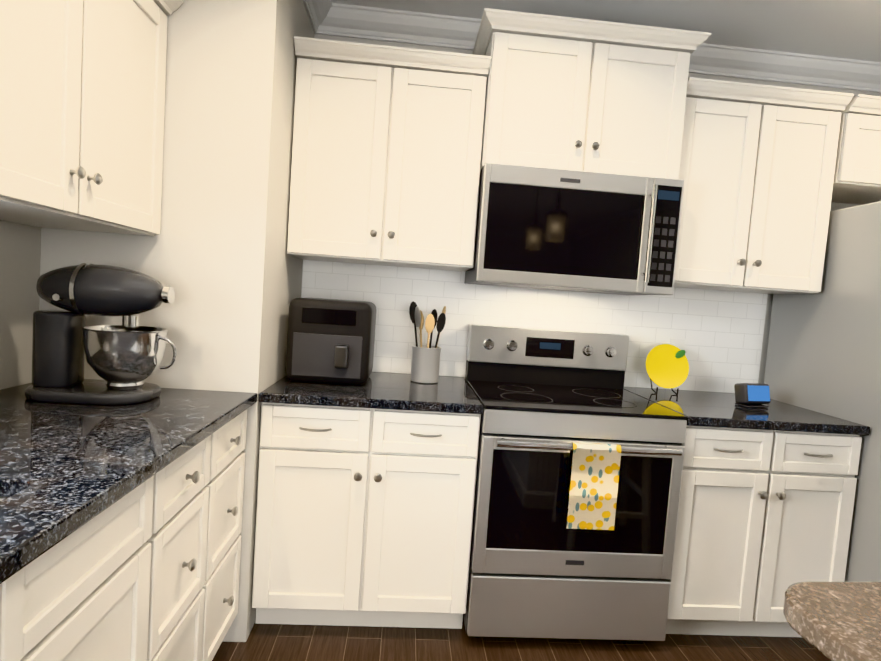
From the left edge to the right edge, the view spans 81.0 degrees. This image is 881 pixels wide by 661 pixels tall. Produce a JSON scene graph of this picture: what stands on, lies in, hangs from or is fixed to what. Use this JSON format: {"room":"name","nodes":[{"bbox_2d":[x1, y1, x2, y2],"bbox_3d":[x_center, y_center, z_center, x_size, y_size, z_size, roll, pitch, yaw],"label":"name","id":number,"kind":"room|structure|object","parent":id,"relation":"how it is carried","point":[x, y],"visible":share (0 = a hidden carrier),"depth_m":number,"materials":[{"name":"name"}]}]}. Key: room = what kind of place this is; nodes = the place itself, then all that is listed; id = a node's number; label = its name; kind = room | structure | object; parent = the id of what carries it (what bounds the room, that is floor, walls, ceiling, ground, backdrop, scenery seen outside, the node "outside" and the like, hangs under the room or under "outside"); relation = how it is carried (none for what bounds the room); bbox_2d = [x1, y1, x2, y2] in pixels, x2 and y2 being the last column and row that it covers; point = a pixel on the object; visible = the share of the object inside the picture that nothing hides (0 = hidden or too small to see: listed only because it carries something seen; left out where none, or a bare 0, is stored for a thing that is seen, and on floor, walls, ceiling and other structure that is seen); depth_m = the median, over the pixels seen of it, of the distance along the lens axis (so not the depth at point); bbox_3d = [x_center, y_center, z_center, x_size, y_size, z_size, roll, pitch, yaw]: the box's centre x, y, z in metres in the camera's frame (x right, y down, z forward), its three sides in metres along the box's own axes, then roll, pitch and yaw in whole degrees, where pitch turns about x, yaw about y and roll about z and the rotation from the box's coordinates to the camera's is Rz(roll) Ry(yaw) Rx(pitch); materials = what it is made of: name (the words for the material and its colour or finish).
{"room":"kitchen","nodes":[
{"label":"kitchen","id":0,"kind":"room"},
{"bbox_2d":[0,220,40,389],"bbox_3d":[-1.204,0.015,-1.366,0.120,2.550,7.520,4,4,-4],"label":"wall","id":1,"kind":"structure","parent":0,"point":[20,252],"depth_m":1.64,"materials":[{"name":"paint"}]},
{"bbox_2d":[0,0,183,235],"bbox_3d":[-1.060,-0.685,1.253,0.432,0.778,0.922,4,4,-4],"label":"upper cabinet","id":2,"kind":"object","parent":1,"relation":"attached to","point":[82,93],"visible":1,"depth_m":1.32,"materials":[{"name":"white wood"}]},
{"bbox_2d":[39,0,314,641],"bbox_3d":[-1.002,-0.188,2.083,0.734,2.549,0.650,4,4,-4],"label":"wall","id":3,"kind":"structure","parent":0,"point":[220,261],"depth_m":1.76,"materials":[{"name":"paint"}]},
{"bbox_2d":[303,0,334,27],"bbox_3d":[-0.504,-1.378,1.981,0.088,0.098,0.540,4,4,-4],"label":"crown molding","id":4,"kind":"structure","parent":3,"relation":"attached to","point":[328,17],"depth_m":2.26,"materials":[{"name":"white wood"}]},
{"bbox_2d":[212,620,830,660],"bbox_3d":[0.789,1.471,-1.137,4.310,0.100,7.760,4,4,-4],"label":"floor","id":5,"kind":"structure","parent":0,"point":[277,642],"depth_m":1.94,"materials":[{"name":"brown wood"}]},
{"bbox_2d":[0,475,153,660],"bbox_3d":[-0.965,0.741,0.710,0.732,0.877,0.874,4,4,-4],"label":"base cabinet","id":6,"kind":"object","parent":5,"relation":"on","point":[81,593],"visible":0.71,"depth_m":0.93,"materials":[{"name":"white wood"}]},
{"bbox_2d":[0,383,256,583],"bbox_3d":[-0.922,0.298,0.503,0.731,0.035,2.565,4,4,-4],"label":"countertop","id":7,"kind":"structure","parent":6,"relation":"on","point":[67,469],"depth_m":1.09,"materials":[{"name":"stone"}]},
{"bbox_2d":[25,263,176,404],"bbox_3d":[-1.014,0.002,1.568,0.414,0.406,0.230,4,4,-4],"label":"stand mixer","id":8,"kind":"object","parent":7,"relation":"on","point":[124,359],"visible":1,"depth_m":1.51,"materials":[{"name":"grey"}]},
{"bbox_2d":[145,409,246,660],"bbox_3d":[-1.015,0.689,1.478,0.732,0.877,0.666,4,4,-4],"label":"base cabinet","id":9,"kind":"object","parent":5,"relation":"on","point":[194,539],"visible":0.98,"depth_m":1.44,"materials":[{"name":"white wood"}]},
{"bbox_2d":[252,402,480,628],"bbox_3d":[-0.295,0.695,2.182,0.795,0.877,0.657,4,4,-4],"label":"base cabinet","id":10,"kind":"object","parent":5,"relation":"on","point":[364,516],"visible":1,"depth_m":1.89,"materials":[{"name":"white wood"}]},
{"bbox_2d":[259,372,482,413],"bbox_3d":[-0.263,0.240,2.159,0.796,0.035,0.646,4,4,-4],"label":"countertop","id":11,"kind":"structure","parent":10,"relation":"on","point":[400,391],"depth_m":1.91,"materials":[{"name":"stone"}]},
{"bbox_2d":[285,298,375,384],"bbox_3d":[-0.454,0.038,2.178,0.330,0.335,0.385,4,4,-4],"label":"air fryer","id":12,"kind":"object","parent":11,"relation":"on","point":[330,341],"visible":1,"depth_m":2.03,"materials":[{"name":"black plastic"}]},
{"bbox_2d":[409,301,445,383],"bbox_3d":[-0.066,0.051,2.281,0.161,0.352,0.132,4,4,-4],"label":"utensil crock","id":13,"kind":"object","parent":11,"relation":"on","point":[425,362],"visible":1,"depth_m":2.24,"materials":[{"name":"white ceramic"}]},
{"bbox_2d":[463,324,686,641],"bbox_3d":[0.498,0.601,2.196,0.764,1.175,0.704,4,4,-4],"label":"range","id":14,"kind":"object","parent":5,"relation":"on","point":[537,567],"visible":0.96,"depth_m":1.92,"materials":[{"name":"grey metal"}]},
{"bbox_2d":[565,442,620,529],"bbox_3d":[0.547,0.559,1.856,0.175,0.308,0.033,4,4,-4],"label":"hanging towel","id":15,"kind":"object","parent":14,"relation":"hanging from","point":[592,485],"visible":0.92,"depth_m":1.84,"materials":[{"name":"multicoloured fabric"}]},
{"bbox_2d":[666,425,861,636],"bbox_3d":[1.228,0.795,2.288,0.720,0.877,0.657,4,4,-4],"label":"base cabinet","id":16,"kind":"object","parent":5,"relation":"on","point":[764,521],"visible":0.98,"depth_m":1.99,"materials":[{"name":"white wood"}]},
{"bbox_2d":[624,387,869,434],"bbox_3d":[1.259,0.339,2.265,0.722,0.035,0.646,4,4,-4],"label":"countertop","id":17,"kind":"structure","parent":16,"relation":"on","point":[709,409],"depth_m":2.06,"materials":[{"name":"stone"}]},
{"bbox_2d":[646,344,688,394],"bbox_3d":[1.064,0.180,2.461,0.210,0.234,0.123,4,4,-4],"label":"plate","id":18,"kind":"object","parent":17,"relation":"on","point":[667,365],"visible":1,"depth_m":2.43,"materials":[{"name":"yellow ceramic"}]},
{"bbox_2d":[734,383,769,407],"bbox_3d":[1.353,0.277,2.238,0.136,0.101,0.079,3,4,-16],"label":"smart display","id":19,"kind":"object","parent":17,"relation":"on","point":[755,395],"visible":1,"depth_m":2.21,"materials":[{"name":"grey"}]},
{"bbox_2d":[764,201,880,581],"bbox_3d":[2.075,0.389,2.137,0.880,1.823,0.962,4,4,-4],"label":"refrigerator","id":20,"kind":"object","parent":5,"relation":"on","point":[824,351],"visible":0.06,"depth_m":2.11,"materials":[{"name":"grey metal"}]},
{"bbox_3d":[1.082,0.927,0.036,0.634,0.878,1.249,4,4,-4],"label":"kitchen island","id":21,"kind":"object","parent":5,"relation":"on","visible":0},
{"bbox_2d":[783,582,880,660],"bbox_3d":[1.158,0.468,0.111,1.301,0.035,1.495,4,4,-4],"label":"island countertop","id":22,"kind":"structure","parent":21,"relation":"on","point":[836,621],"depth_m":0.67,"materials":[{"name":"stone"}]},
{"bbox_2d":[301,34,880,392],"bbox_3d":[0.632,-0.105,2.583,4.310,2.550,0.120,4,4,-4],"label":"wall","id":23,"kind":"structure","parent":0,"point":[835,206],"depth_m":2.52,"materials":[{"name":"paint"}]},
{"bbox_2d":[287,36,490,271],"bbox_3d":[-0.223,-0.703,2.220,0.761,0.822,0.402,4,4,-4],"label":"upper cabinet","id":24,"kind":"object","parent":23,"relation":"attached to","point":[386,155],"visible":1,"depth_m":2.07,"materials":[{"name":"white wood"}]},
{"bbox_2d":[301,260,767,392],"bbox_3d":[0.478,-0.005,2.515,2.288,0.508,0.007,4,4,-4],"label":"tile backsplash","id":25,"kind":"structure","parent":23,"relation":"attached to","point":[720,332],"depth_m":2.49,"materials":[{"name":"white tile"}]},
{"bbox_2d":[670,338,684,349],"bbox_3d":[1.173,0.100,2.559,0.076,0.120,0.006,4,4,-4],"label":"outlet","id":26,"kind":"object","parent":25,"relation":"attached to","point":[679,344],"visible":0.35,"depth_m":2.56,"materials":[{"name":"white plastic"}]},
{"bbox_2d":[472,8,710,178],"bbox_3d":[0.580,-0.928,2.233,0.898,0.570,0.452,4,4,-4],"label":"upper cabinet","id":27,"kind":"object","parent":23,"relation":"attached to","point":[571,93],"visible":0.85,"depth_m":2.06,"materials":[{"name":"white wood"}]},
{"bbox_2d":[464,162,683,294],"bbox_3d":[0.546,-0.412,2.242,0.802,0.460,0.499,4,4,-4],"label":"microwave","id":28,"kind":"object","parent":27,"relation":"attached to","point":[569,230],"visible":1,"depth_m":2.04,"materials":[{"name":"grey metal"}]},
{"bbox_2d":[313,3,880,92],"bbox_3d":[1.036,-1.298,2.424,3.225,0.098,0.088,4,4,-4],"label":"crown molding","id":29,"kind":"structure","parent":23,"relation":"attached to","point":[352,21],"depth_m":2.42,"materials":[{"name":"white wood"}]},
{"bbox_2d":[674,77,853,293],"bbox_3d":[1.313,-0.603,2.328,0.705,0.822,0.402,4,4,-4],"label":"upper cabinet","id":30,"kind":"object","parent":23,"relation":"attached to","point":[757,168],"visible":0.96,"depth_m":2.18,"materials":[{"name":"white wood"}]},
{"bbox_2d":[831,94,880,204],"bbox_3d":[2.214,-0.782,2.374,1.030,0.346,0.402,4,4,-4],"label":"upper cabinet","id":31,"kind":"object","parent":23,"relation":"attached to","point":[857,176],"visible":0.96,"depth_m":2.20,"materials":[{"name":"white wood"}]},
{"bbox_2d":[332,0,880,61],"bbox_3d":[0.973,-1.167,-1.303,4.310,0.100,7.760,4,4,-4],"label":"ceiling","id":32,"kind":"structure","parent":0,"point":[848,29],"depth_m":2.21,"materials":[{"name":"paint"}]}
]}

